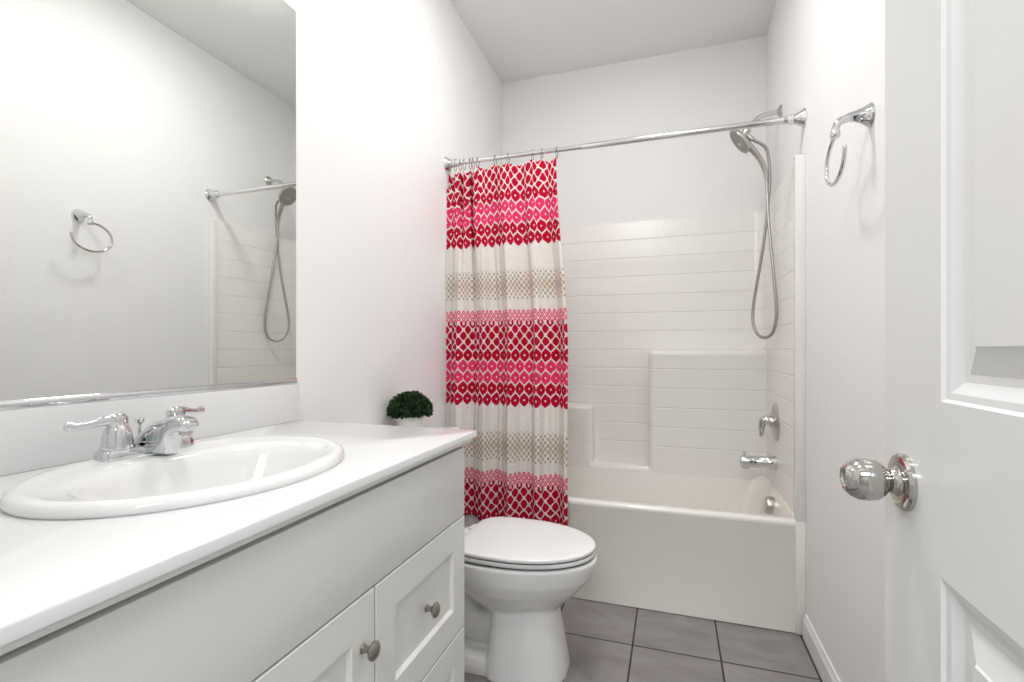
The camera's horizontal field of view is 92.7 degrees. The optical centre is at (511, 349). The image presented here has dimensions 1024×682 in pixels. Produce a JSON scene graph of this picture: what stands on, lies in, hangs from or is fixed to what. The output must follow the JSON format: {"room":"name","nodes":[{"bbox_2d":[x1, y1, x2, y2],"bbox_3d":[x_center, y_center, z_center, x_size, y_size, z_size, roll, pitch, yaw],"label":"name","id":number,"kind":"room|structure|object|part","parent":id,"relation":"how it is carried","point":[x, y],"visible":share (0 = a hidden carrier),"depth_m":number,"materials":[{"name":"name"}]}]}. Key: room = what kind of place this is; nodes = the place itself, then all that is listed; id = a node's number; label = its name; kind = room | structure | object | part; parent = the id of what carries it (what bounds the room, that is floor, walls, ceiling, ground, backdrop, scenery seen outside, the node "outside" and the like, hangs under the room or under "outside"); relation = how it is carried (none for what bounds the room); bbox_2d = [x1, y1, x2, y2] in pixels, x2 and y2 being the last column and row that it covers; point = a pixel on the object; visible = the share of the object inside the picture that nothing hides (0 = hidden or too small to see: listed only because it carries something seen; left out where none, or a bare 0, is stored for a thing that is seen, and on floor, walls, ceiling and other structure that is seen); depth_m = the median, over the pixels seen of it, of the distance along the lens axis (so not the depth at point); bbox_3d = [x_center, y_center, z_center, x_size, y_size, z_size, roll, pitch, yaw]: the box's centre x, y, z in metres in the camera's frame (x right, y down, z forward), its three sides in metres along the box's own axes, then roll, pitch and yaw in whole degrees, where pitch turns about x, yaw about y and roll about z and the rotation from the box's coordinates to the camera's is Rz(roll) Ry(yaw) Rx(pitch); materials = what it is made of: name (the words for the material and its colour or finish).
{"room":"bathroom","nodes":[
{"label":"bathroom","id":0,"kind":"room"},
{"bbox_2d":[284,0,501,425],"bbox_3d":[-0.568,-0.306,1.757,0.100,2.812,2.944,0,0,18],"label":"wall","id":1,"kind":"structure","parent":0,"point":[387,90],"depth_m":1.82,"materials":[{"name":"white paint"}]},
{"bbox_2d":[0,0,297,409],"bbox_3d":[-0.792,-0.439,0.893,0.014,1.074,1.083,0,0,18],"label":"wall mirror","id":2,"kind":"object","parent":1,"relation":"attached to","point":[148,147],"visible":1,"depth_m":1.00,"materials":[{"name":"silver mirror"}]},
{"bbox_2d":[0,384,298,475],"bbox_3d":[-0.795,0.150,0.876,0.018,0.105,1.119,0,0,18],"label":"backsplash","id":3,"kind":"structure","parent":1,"relation":"attached to","point":[34,438],"depth_m":0.93,"materials":[{"name":"stone"}]},
{"bbox_2d":[443,107,806,171],"bbox_3d":[0.407,-0.896,2.123,1.524,0.072,0.072,0,0,18],"label":"curtain rod","id":4,"kind":"object","parent":1,"relation":"attached to","point":[800,118],"visible":1,"depth_m":2.06,"materials":[{"name":"silver metal"}]},
{"bbox_2d":[446,157,567,525],"bbox_3d":[-0.035,-0.039,2.233,0.602,1.654,0.101,0,0,18],"label":"shower curtain","id":5,"kind":"object","parent":4,"relation":"hanging from","point":[507,331],"visible":0.94,"depth_m":2.23,"materials":[{"name":"fabric"}]},
{"bbox_2d":[450,0,776,83],"bbox_3d":[0.200,-1.737,1.494,1.724,0.050,3.164,0,0,18],"label":"ceiling","id":6,"kind":"structure","parent":0,"point":[520,39],"depth_m":2.59,"materials":[{"name":"white paint"}]},
{"bbox_2d":[502,36,765,225],"bbox_3d":[0.678,-0.306,2.950,1.724,2.812,0.100,0,0,18],"label":"wall","id":7,"kind":"structure","parent":0,"point":[721,84],"depth_m":2.86,"materials":[{"name":"white paint"}]},
{"bbox_2d":[445,153,805,521],"bbox_3d":[0.532,-0.037,2.505,1.523,1.450,0.834,0,0,18],"label":"shower surround","id":8,"kind":"object","parent":7,"relation":"attached to","point":[669,371],"visible":0.68,"depth_m":2.72,"materials":[{"name":"white plastic"}]},
{"bbox_3d":[0.536,-0.050,2.515,1.519,1.424,0.814,0,0,18],"label":"wall panel","id":9,"kind":"part","parent":8,"relation":"part of","materials":[{"name":"white plastic"}]},
{"bbox_2d":[729,130,777,338],"bbox_3d":[1.140,-0.550,2.325,0.195,1.001,0.146,0,0,10],"label":"handheld shower","id":10,"kind":"object","parent":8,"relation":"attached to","point":[742,143],"visible":1,"depth_m":2.32,"materials":[{"name":"silver metal"}]},
{"bbox_3d":[1.082,-0.991,2.331,0.077,0.102,0.127,0,0,18],"label":"spray plate","id":11,"kind":"part","parent":10,"relation":"part of","materials":[{"name":"silver metal"}]},
{"bbox_3d":[1.151,-0.915,2.335,0.144,0.203,0.051,0,0,-7],"label":"handle","id":12,"kind":"part","parent":10,"relation":"part of","materials":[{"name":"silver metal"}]},
{"bbox_2d":[739,452,776,469],"bbox_3d":[1.179,0.533,2.341,0.157,0.080,0.067,0,0,18],"label":"tub spout","id":13,"kind":"object","parent":8,"relation":"attached to","point":[746,461],"visible":1,"depth_m":2.32,"materials":[{"name":"silver metal"}]},
{"bbox_2d":[758,403,779,440],"bbox_3d":[1.216,0.343,2.329,0.077,0.176,0.176,0,0,18],"label":"shower valve","id":14,"kind":"object","parent":8,"relation":"attached to","point":[773,421],"visible":1,"depth_m":2.30,"materials":[{"name":"silver metal"}]},
{"bbox_3d":[1.213,0.364,2.330,0.069,0.105,0.052,0,0,18],"label":"lever","id":15,"kind":"part","parent":14,"relation":"part of","materials":[{"name":"silver metal"}]},
{"bbox_2d":[464,597,822,681],"bbox_3d":[0.200,1.125,1.494,1.724,0.050,3.164,0,0,18],"label":"floor","id":16,"kind":"structure","parent":0,"point":[607,642],"depth_m":1.78,"materials":[{"name":"grey tile"}]},
{"bbox_2d":[0,447,463,681],"bbox_3d":[-0.532,0.666,0.780,0.573,0.868,1.091,0,0,18],"label":"vanity cabinet","id":17,"kind":"object","parent":16,"relation":"on","point":[368,585],"visible":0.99,"depth_m":0.70,"materials":[{"name":"white wood"}]},
{"bbox_2d":[0,384,476,655],"bbox_3d":[-0.533,0.164,0.790,0.569,0.132,1.119,0,0,18],"label":"countertop","id":18,"kind":"structure","parent":17,"relation":"on","point":[55,574],"depth_m":0.63,"materials":[{"name":"stone"}]},
{"bbox_2d":[63,406,204,461],"bbox_3d":[-0.632,0.151,0.887,0.142,0.081,0.250,0,0,18],"label":"faucet","id":19,"kind":"object","parent":18,"relation":"on","point":[168,435],"visible":1,"depth_m":0.86,"materials":[{"name":"silver metal"}]},
{"bbox_3d":[-0.702,0.123,0.823,0.016,0.024,0.085,0,0,32],"label":"lever","id":20,"kind":"part","parent":19,"relation":"part of","materials":[{"name":"silver metal"}]},
{"bbox_3d":[-0.688,0.141,0.851,0.050,0.061,0.050,0,0,18],"label":"handle","id":21,"kind":"part","parent":19,"relation":"part of","materials":[{"name":"silver metal"}]},
{"bbox_3d":[-0.692,0.152,0.907,0.015,0.051,0.015,0,0,-38],"label":"lift rod","id":22,"kind":"part","parent":19,"relation":"part of","materials":[{"name":"silver metal"}]},
{"bbox_3d":[-0.671,0.181,0.900,0.054,0.020,0.168,0,0,18],"label":"plate","id":23,"kind":"part","parent":19,"relation":"part of","materials":[{"name":"silver metal"}]},
{"bbox_3d":[-0.629,0.154,0.887,0.136,0.071,0.045,0,0,18],"label":"spout","id":24,"kind":"part","parent":19,"relation":"part of","materials":[{"name":"silver metal"}]},
{"bbox_3d":[-0.655,0.141,0.950,0.050,0.061,0.050,0,0,18],"label":"handle","id":25,"kind":"part","parent":19,"relation":"part of","materials":[{"name":"silver metal"}]},
{"bbox_3d":[-0.650,0.123,0.981,0.016,0.024,0.085,0,0,4],"label":"lever","id":26,"kind":"part","parent":19,"relation":"part of","materials":[{"name":"silver metal"}]},
{"bbox_2d":[0,436,344,519],"bbox_3d":[-0.517,0.265,0.825,0.412,0.160,0.498,0,0,18],"label":"sink","id":27,"kind":"object","parent":18,"relation":"in","point":[205,472],"visible":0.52,"depth_m":0.79,"materials":[{"name":"ceramic"}]},
{"bbox_2d":[396,415,423,426],"bbox_3d":[-0.387,0.286,1.853,0.106,0.070,0.106,0,0,18],"label":"pot","id":28,"kind":"object","parent":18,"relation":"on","point":[415,420],"depth_m":1.81,"materials":[{"name":"white ceramic"}]},
{"bbox_3d":[-0.303,0.701,0.688,0.019,0.574,0.350,0,0,18],"label":"door","id":29,"kind":"part","parent":17,"relation":"part of","materials":[{"name":"white wood"}]},
{"bbox_3d":[-0.236,0.499,0.812,0.030,0.031,0.031,0,0,18],"label":"knob","id":30,"kind":"part","parent":17,"relation":"part of","materials":[{"name":"grey metal"}]},
{"bbox_3d":[-0.187,0.549,1.040,0.019,0.272,0.384,0,0,18],"label":"drawer","id":31,"kind":"part","parent":17,"relation":"part of","materials":[{"name":"white wood"}]},
{"bbox_3d":[-0.167,0.544,1.023,0.030,0.031,0.031,0,0,18],"label":"knob","id":32,"kind":"part","parent":17,"relation":"part of","materials":[{"name":"grey metal"}]},
{"bbox_3d":[-0.187,0.839,1.040,0.019,0.298,0.384,0,0,18],"label":"drawer","id":33,"kind":"part","parent":17,"relation":"part of","materials":[{"name":"white wood"}]},
{"bbox_2d":[423,425,596,681],"bbox_3d":[-0.089,0.711,1.758,0.785,0.779,0.450,0,0,18],"label":"toilet","id":34,"kind":"object","parent":16,"relation":"on","point":[519,573],"visible":0.65,"depth_m":1.60,"materials":[{"name":"ceramic"}]},
{"bbox_2d":[386,390,433,426],"bbox_3d":[-0.386,0.237,1.853,0.177,0.168,0.196,0,0,18],"label":"boxwood","id":35,"kind":"object","parent":34,"relation":"on","point":[409,408],"visible":0.98,"depth_m":1.80,"materials":[{"name":"green plant"}]},
{"bbox_3d":[-0.362,0.337,1.847,0.210,0.031,0.450,0,0,18],"label":"tank lid","id":36,"kind":"part","parent":34,"relation":"part of","materials":[{"name":"ceramic"}]},
{"bbox_3d":[0.046,0.682,1.713,0.489,0.013,0.374,0,0,18],"label":"seat","id":37,"kind":"part","parent":34,"relation":"part of","materials":[{"name":"plastic"}]},
{"bbox_3d":[0.060,0.663,1.708,0.460,0.016,0.376,0,0,18],"label":"lid","id":38,"kind":"part","parent":34,"relation":"part of","materials":[{"name":"plastic"}]},
{"bbox_3d":[-0.085,0.899,1.756,0.777,0.402,0.378,0,0,18],"label":"bowl","id":39,"kind":"part","parent":34,"relation":"part of","materials":[{"name":"ceramic"}]},
{"bbox_2d":[464,463,805,634],"bbox_3d":[0.532,0.879,2.503,1.523,0.435,0.831,0,0,18],"label":"bathtub","id":40,"kind":"object","parent":16,"relation":"on","point":[730,550],"visible":0.52,"depth_m":2.04,"materials":[{"name":"white ceramic"}]},
{"bbox_2d":[766,0,884,681],"bbox_3d":[0.975,-0.306,1.250,0.100,2.812,2.944,0,0,18],"label":"wall","id":41,"kind":"structure","parent":0,"point":[826,58],"depth_m":1.50,"materials":[{"name":"white paint"}]},
{"bbox_2d":[742,104,782,141],"bbox_3d":[1.183,-1.071,2.321,0.174,0.157,0.062,0,0,18],"label":"pipe","id":42,"kind":"object","parent":41,"relation":"attached to","point":[778,112],"visible":0.7,"depth_m":2.31,"materials":[{"name":"silver metal"}]},
{"bbox_2d":[803,614,840,681],"bbox_3d":[0.794,1.054,0.880,0.013,0.092,2.068,0,0,18],"label":"baseboard","id":43,"kind":"structure","parent":41,"relation":"attached to","point":[822,662],"depth_m":1.68,"materials":[{"name":"paint"}]},
{"bbox_2d":[824,102,874,186],"bbox_3d":[0.883,-0.535,1.278,0.092,0.200,0.174,0,0,18],"label":"towel ring","id":44,"kind":"object","parent":41,"relation":"attached to","point":[865,115],"visible":1,"depth_m":1.26,"materials":[{"name":"silver metal"}]},
{"bbox_3d":[-0.274,-0.306,0.048,1.724,2.812,0.120,0,0,18],"label":"wall","id":45,"kind":"structure","parent":0,"visible":0},
{"bbox_2d":[840,0,1023,681],"bbox_3d":[0.399,0.074,0.291,0.164,2.028,0.754,0,0,18],"label":"door","id":46,"kind":"structure","parent":45,"relation":"in","point":[951,480],"depth_m":0.50,"materials":[{"name":"paint"}]},
{"bbox_3d":[0.447,0.162,0.609,0.058,0.052,0.052,0,0,18],"label":"knob","id":47,"kind":"part","parent":46,"relation":"part of","materials":[{"name":"silver metal"}]}
]}

